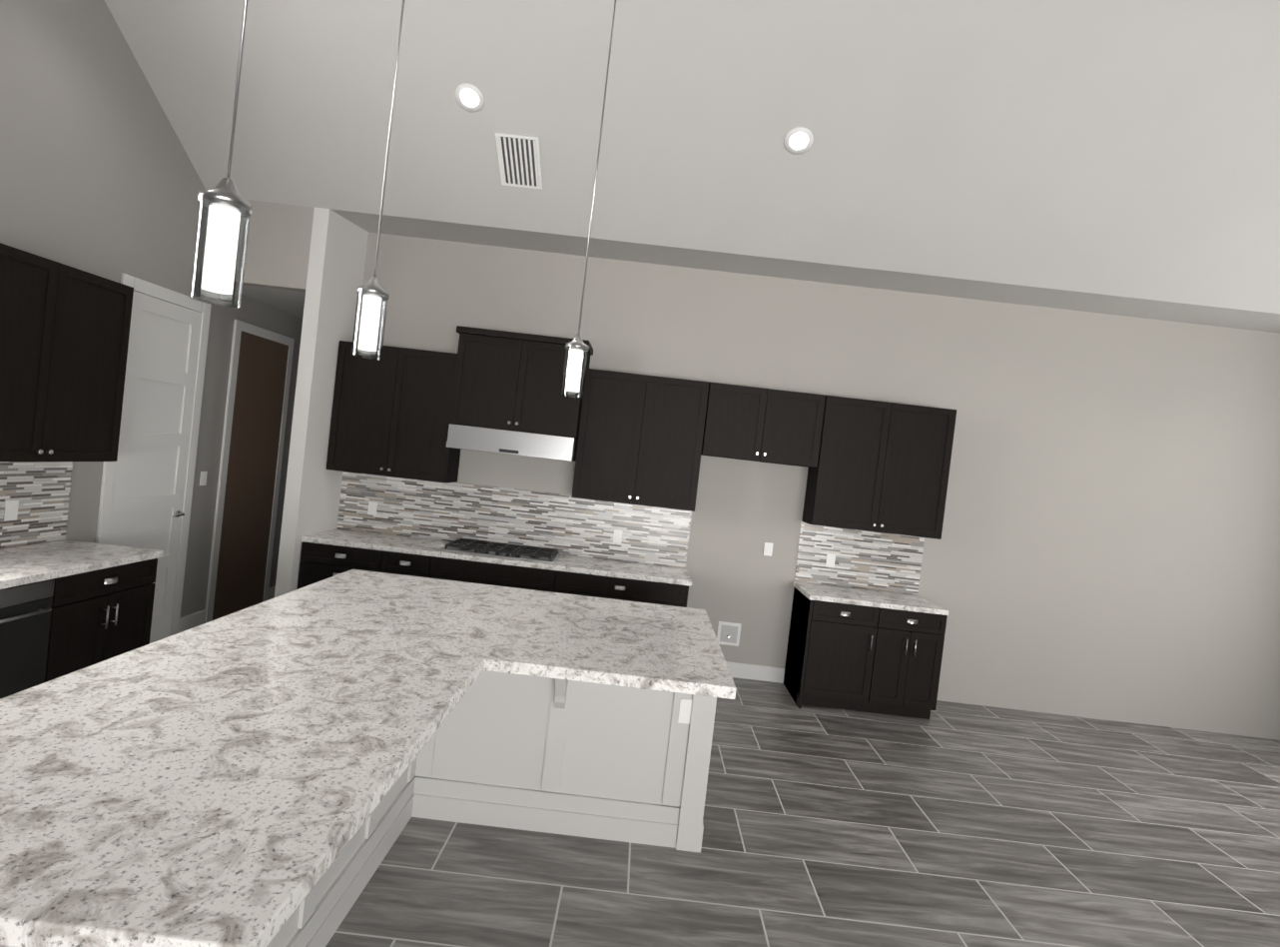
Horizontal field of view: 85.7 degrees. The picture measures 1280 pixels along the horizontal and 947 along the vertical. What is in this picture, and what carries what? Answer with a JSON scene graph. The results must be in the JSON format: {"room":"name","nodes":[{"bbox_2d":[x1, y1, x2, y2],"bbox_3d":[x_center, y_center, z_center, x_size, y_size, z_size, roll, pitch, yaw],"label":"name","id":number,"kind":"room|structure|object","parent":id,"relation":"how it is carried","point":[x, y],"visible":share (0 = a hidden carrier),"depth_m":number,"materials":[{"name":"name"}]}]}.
{"room":"kitchen","nodes":[
{"label":"kitchen","id":0,"kind":"room"},
{"bbox_2d":[0,0,302,617],"bbox_3d":[-3.567,-1.368,2.001,0.160,5.500,13.420,6,1,0],"label":"wall","id":1,"kind":"structure","parent":0,"point":[99,176],"depth_m":4.42,"materials":[{"name":"paint"}]},
{"bbox_2d":[0,461,72,548],"bbox_3d":[-3.653,0.189,2.553,0.010,0.530,3.678,6,1,0],"label":"backsplash","id":2,"kind":"structure","parent":1,"relation":"attached to","point":[40,491],"depth_m":4.15,"materials":[{"name":"tile"}]},
{"bbox_2d":[3,500,18,521],"bbox_3d":[-3.634,0.214,3.993,0.008,0.115,0.075,6,1,0],"label":"electrical outlet plate","id":3,"kind":"object","parent":2,"relation":"attached to","point":[11,509],"visible":1,"depth_m":3.98,"materials":[{"name":"white plastic"}]},
{"bbox_2d":[0,242,133,461],"bbox_3d":[-3.362,-0.621,3.749,0.378,1.090,1.090,6,1,0],"label":"upper cabinet","id":4,"kind":"object","parent":1,"relation":"attached to","point":[64,335],"visible":1,"depth_m":3.81,"materials":[{"name":"black wood"}]},
{"bbox_2d":[95,272,211,636],"bbox_3d":[-3.599,-0.016,5.098,0.023,2.680,0.920,6,1,0],"label":"door frame","id":5,"kind":"structure","parent":1,"relation":"attached to","point":[109,467],"depth_m":5.46,"materials":[{"name":"white wood"}]},
{"bbox_2d":[108,290,202,642],"bbox_3d":[-3.578,0.029,5.099,0.075,2.577,0.734,6,1,0],"label":"pantry door","id":6,"kind":"structure","parent":1,"relation":"in","point":[155,429],"depth_m":5.11,"materials":[{"name":"white wood"}]},
{"bbox_2d":[199,471,207,485],"bbox_3d":[-3.610,0.041,5.710,0.008,0.115,0.075,6,1,0],"label":"light switch","id":7,"kind":"object","parent":1,"relation":"attached to","point":[203,479],"visible":1,"depth_m":5.70,"materials":[{"name":"white plastic"}]},
{"bbox_2d":[178,585,275,633],"bbox_3d":[-3.729,1.213,7.074,0.015,0.130,2.980,6,1,0],"label":"baseboard","id":8,"kind":"structure","parent":1,"relation":"attached to","point":[187,622],"depth_m":5.80,"materials":[{"name":"white wood"}]},
{"bbox_2d":[205,319,294,623],"bbox_3d":[-3.588,-0.016,6.388,0.022,2.630,0.960,6,1,0],"label":"hall door","id":9,"kind":"structure","parent":1,"relation":"in","point":[259,382],"depth_m":6.32,"materials":[{"name":"brown wood"}]},
{"bbox_2d":[242,285,305,318],"bbox_3d":[-3.004,-1.560,7.112,0.830,0.080,3.180,6,1,0],"label":"ceiling","id":10,"kind":"structure","parent":0,"point":[290,302],"depth_m":5.95,"materials":[{"name":"paint"}]},
{"bbox_2d":[243,199,314,291],"bbox_3d":[-2.984,-1.856,5.456,0.830,0.740,0.120,6,1,0],"label":"wall","id":11,"kind":"structure","parent":0,"point":[279,246],"depth_m":5.40,"materials":[{"name":"paint"}]},
{"bbox_2d":[274,207,368,597],"bbox_3d":[-2.656,-0.412,7.071,0.120,3.600,3.300,6,1,0],"label":"wall pillar","id":12,"kind":"structure","parent":0,"point":[336,263],"depth_m":5.52,"materials":[{"name":"paint"}]},
{"bbox_2d":[104,0,1279,332],"bbox_3d":[1.602,-2.413,0.700,9.900,1.790,10.970,6,1,0],"label":"ceiling","id":13,"kind":"structure","parent":0,"point":[1109,156],"depth_m":4.55,"materials":[{"name":"paint"}]},
{"bbox_2d":[189,0,252,307],"bbox_3d":[-0.995,-1.614,1.809,0.130,2.335,0.130,6,1,0],"label":"pendant light","id":14,"kind":"object","parent":13,"relation":"hanging from","point":[223,225],"visible":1,"depth_m":1.79,"materials":[{"name":"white glass"}]},
{"bbox_2d":[351,0,404,359],"bbox_3d":[-0.949,-1.943,2.782,0.130,2.960,0.130,6,1,0],"label":"pendant light","id":15,"kind":"object","parent":13,"relation":"hanging from","point":[370,316],"visible":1,"depth_m":2.77,"materials":[{"name":"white glass"}]},
{"bbox_2d":[455,82,484,111],"bbox_3d":[-1.117,-2.460,4.523,0.190,0.111,0.161,6,1,0],"label":"recessed light","id":16,"kind":"object","parent":13,"relation":"in","point":[470,96],"visible":1,"depth_m":4.52,"materials":[{"name":"white plastic"}]},
{"bbox_2d":[495,131,542,189],"bbox_3d":[-0.852,-2.200,4.874,0.300,0.230,0.336,6,1,0],"label":"ceiling vent","id":17,"kind":"object","parent":13,"relation":"in","point":[519,160],"visible":1,"depth_m":4.86,"materials":[{"name":"white plastic"}]},
{"bbox_2d":[561,0,616,398],"bbox_3d":[-0.218,-1.676,3.620,0.130,2.558,0.130,6,1,0],"label":"pendant light","id":18,"kind":"object","parent":13,"relation":"hanging from","point":[576,351],"visible":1,"depth_m":3.60,"materials":[{"name":"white glass"}]},
{"bbox_2d":[783,126,813,154],"bbox_3d":[1.046,-2.189,4.545,0.190,0.111,0.161,6,1,0],"label":"recessed light","id":19,"kind":"object","parent":13,"relation":"in","point":[798,138],"visible":1,"depth_m":4.54,"materials":[{"name":"white plastic"}]},
{"bbox_2d":[325,676,1279,946],"bbox_3d":[1.167,1.982,2.175,10.800,0.100,14.500,6,1,0],"label":"floor","id":20,"kind":"structure","parent":0,"point":[947,823],"depth_m":3.49,"materials":[{"name":"tile"}]},
{"bbox_2d":[0,579,54,698],"bbox_3d":[-3.381,0.956,3.309,0.644,0.871,0.604,6,1,0],"label":"dishwasher","id":21,"kind":"object","parent":20,"relation":"on","point":[25,614],"visible":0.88,"depth_m":3.45,"materials":[{"name":"black metal"}]},
{"bbox_2d":[44,558,157,681],"bbox_3d":[-3.410,0.937,3.995,0.630,0.876,0.758,6,1,0],"label":"base cabinet","id":22,"kind":"object","parent":20,"relation":"on","point":[99,615],"visible":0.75,"depth_m":3.91,"materials":[{"name":"black wood"}]},
{"bbox_2d":[0,539,163,589],"bbox_3d":[-3.365,0.511,2.557,0.632,0.040,3.676,6,1,0],"label":"countertop","id":23,"kind":"structure","parent":22,"relation":"on","point":[28,563],"depth_m":3.89,"materials":[{"name":"stone"}]},
{"bbox_2d":[297,541,377,589],"bbox_3d":[-2.408,1.012,5.857,0.705,0.876,0.630,6,1,0],"label":"base cabinet","id":24,"kind":"object","parent":20,"relation":"on","point":[320,561],"depth_m":5.54,"materials":[{"name":"black wood"}]},
{"bbox_2d":[301,528,691,586],"bbox_3d":[-1.145,0.695,5.828,3.146,0.040,0.632,6,1,0],"label":"countertop","id":25,"kind":"structure","parent":24,"relation":"on","point":[561,562],"depth_m":5.60,"materials":[{"name":"stone"}]},
{"bbox_2d":[440,538,560,563],"bbox_3d":[-1.161,0.648,5.846,0.920,0.045,0.510,6,1,0],"label":"cooktop","id":26,"kind":"object","parent":25,"relation":"in","point":[506,550],"visible":1,"depth_m":5.72,"materials":[{"name":"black metal"}]},
{"bbox_2d":[0,669,716,946],"bbox_3d":[-0.768,1.260,2.797,2.220,0.875,3.230,6,1,0],"label":"kitchen island","id":27,"kind":"object","parent":20,"relation":"on","point":[567,757],"visible":0.4,"depth_m":3.32,"materials":[{"name":"grey paint"}]},
{"bbox_2d":[0,569,736,946],"bbox_3d":[-0.734,0.797,2.803,2.285,0.051,3.240,6,1,0],"label":"island countertop","id":28,"kind":"structure","parent":27,"relation":"on","point":[228,779],"depth_m":1.95,"materials":[{"name":"stone"}]},
{"bbox_2d":[377,550,421,576],"bbox_3d":[-1.889,1.071,5.852,0.459,0.876,0.630,6,1,0],"label":"base cabinet","id":29,"kind":"object","parent":20,"relation":"on","point":[387,561],"depth_m":5.53,"materials":[{"name":"black wood"}]},
{"bbox_2d":[417,555,545,591],"bbox_3d":[-1.218,1.147,5.846,1.128,0.876,0.630,6,1,0],"label":"base cabinet","id":30,"kind":"object","parent":20,"relation":"on","point":[431,566],"depth_m":5.53,"materials":[{"name":"black wood"}]},
{"bbox_2d":[545,569,688,607],"bbox_3d":[-0.214,1.260,5.838,1.129,0.876,0.630,6,1,0],"label":"base cabinet","id":31,"kind":"object","parent":20,"relation":"on","point":[555,580],"depth_m":5.52,"materials":[{"name":"black wood"}]},
{"bbox_2d":[783,587,947,718],"bbox_3d":[1.862,1.496,5.803,1.090,0.875,0.664,6,1,0],"label":"base cabinet","id":32,"kind":"object","parent":20,"relation":"on","point":[881,660],"visible":0.98,"depth_m":5.51,"materials":[{"name":"black wood"}]},
{"bbox_2d":[792,581,948,615],"bbox_3d":[1.904,1.040,5.802,1.110,0.040,0.632,6,1,0],"label":"countertop","id":33,"kind":"structure","parent":32,"relation":"on","point":[864,597],"depth_m":5.65,"materials":[{"name":"stone"}]},
{"bbox_2d":[338,232,1279,739],"bbox_3d":[1.781,0.108,6.173,9.070,3.600,0.120,6,1,0],"label":"wall","id":34,"kind":"structure","parent":0,"point":[1107,546],"depth_m":6.10,"materials":[{"name":"paint"}]},
{"bbox_2d":[325,340,461,483],"bbox_3d":[-2.075,-0.520,5.949,1.021,1.090,0.378,6,1,0],"label":"upper cabinet","id":35,"kind":"object","parent":34,"relation":"attached to","point":[390,411],"visible":0.94,"depth_m":5.80,"materials":[{"name":"black wood"}]},
{"bbox_2d":[450,325,593,438],"bbox_3d":[-1.002,-0.755,5.883,1.090,0.800,0.478,6,1,0],"label":"upper cabinet","id":36,"kind":"object","parent":34,"relation":"attached to","point":[507,380],"visible":0.92,"depth_m":5.68,"materials":[{"name":"black wood"}]},
{"bbox_2d":[446,423,578,461],"bbox_3d":[-1.058,-0.256,5.875,1.030,0.193,0.514,6,1,0],"label":"range hood","id":37,"kind":"object","parent":36,"relation":"attached to","point":[511,442],"visible":0.92,"depth_m":5.64,"materials":[{"name":"silver metal"}]},
{"bbox_2d":[337,471,924,594],"bbox_3d":[-0.092,0.519,6.136,5.199,0.530,0.010,6,1,0],"label":"backsplash","id":38,"kind":"structure","parent":34,"relation":"attached to","point":[570,525],"depth_m":6.13,"materials":[{"name":"tile"}]},
{"bbox_2d":[367,501,377,515],"bbox_3d":[-2.384,0.312,6.147,0.075,0.115,0.008,6,1,0],"label":"electrical outlet plate","id":39,"kind":"object","parent":38,"relation":"attached to","point":[372,506],"depth_m":6.15,"materials":[{"name":"white plastic"}]},
{"bbox_2d":[613,529,623,543],"bbox_3d":[-0.198,0.559,6.129,0.075,0.115,0.008,6,1,0],"label":"electrical outlet plate","id":40,"kind":"object","parent":38,"relation":"attached to","point":[617,538],"depth_m":6.13,"materials":[{"name":"white plastic"}]},
{"bbox_2d":[825,554,835,567],"bbox_3d":[1.690,0.773,6.112,0.075,0.115,0.008,6,1,0],"label":"electrical outlet plate","id":41,"kind":"object","parent":38,"relation":"attached to","point":[831,558],"depth_m":6.11,"materials":[{"name":"white plastic"}]},
{"bbox_2d":[571,368,709,511],"bbox_3d":[0.004,-0.285,5.932,1.045,1.090,0.378,6,1,0],"label":"upper cabinet","id":42,"kind":"object","parent":34,"relation":"attached to","point":[640,440],"visible":0.98,"depth_m":5.78,"materials":[{"name":"black wood"}]},
{"bbox_2d":[716,621,741,645],"bbox_3d":[0.791,1.426,6.126,0.200,0.200,0.045,6,1,0],"label":"outlet box","id":43,"kind":"object","parent":34,"relation":"attached to","point":[728,633],"visible":0.96,"depth_m":6.13,"materials":[{"name":"white plastic"}]},
{"bbox_2d":[725,660,784,682],"bbox_3d":[0.796,1.743,6.148,0.980,0.130,0.015,6,1,0],"label":"baseboard","id":44,"kind":"structure","parent":34,"relation":"attached to","point":[736,669],"depth_m":6.14,"materials":[{"name":"white wood"}]},
{"bbox_2d":[700,382,825,467],"bbox_3d":[1.037,-0.409,5.918,0.970,0.610,0.378,6,1,0],"label":"upper cabinet","id":45,"kind":"object","parent":34,"relation":"attached to","point":[762,424],"visible":1,"depth_m":5.76,"materials":[{"name":"black wood"}]},
{"bbox_2d":[763,542,773,556],"bbox_3d":[1.138,0.670,6.116,0.075,0.115,0.008,6,1,0],"label":"electrical outlet plate","id":46,"kind":"object","parent":34,"relation":"attached to","point":[768,549],"depth_m":6.11,"materials":[{"name":"white plastic"}]},
{"bbox_2d":[801,395,956,539],"bbox_3d":[2.039,-0.054,5.914,1.090,1.090,0.378,6,1,0],"label":"upper cabinet","id":47,"kind":"object","parent":34,"relation":"attached to","point":[884,466],"visible":1,"depth_m":5.76,"materials":[{"name":"black wood"}]}
]}

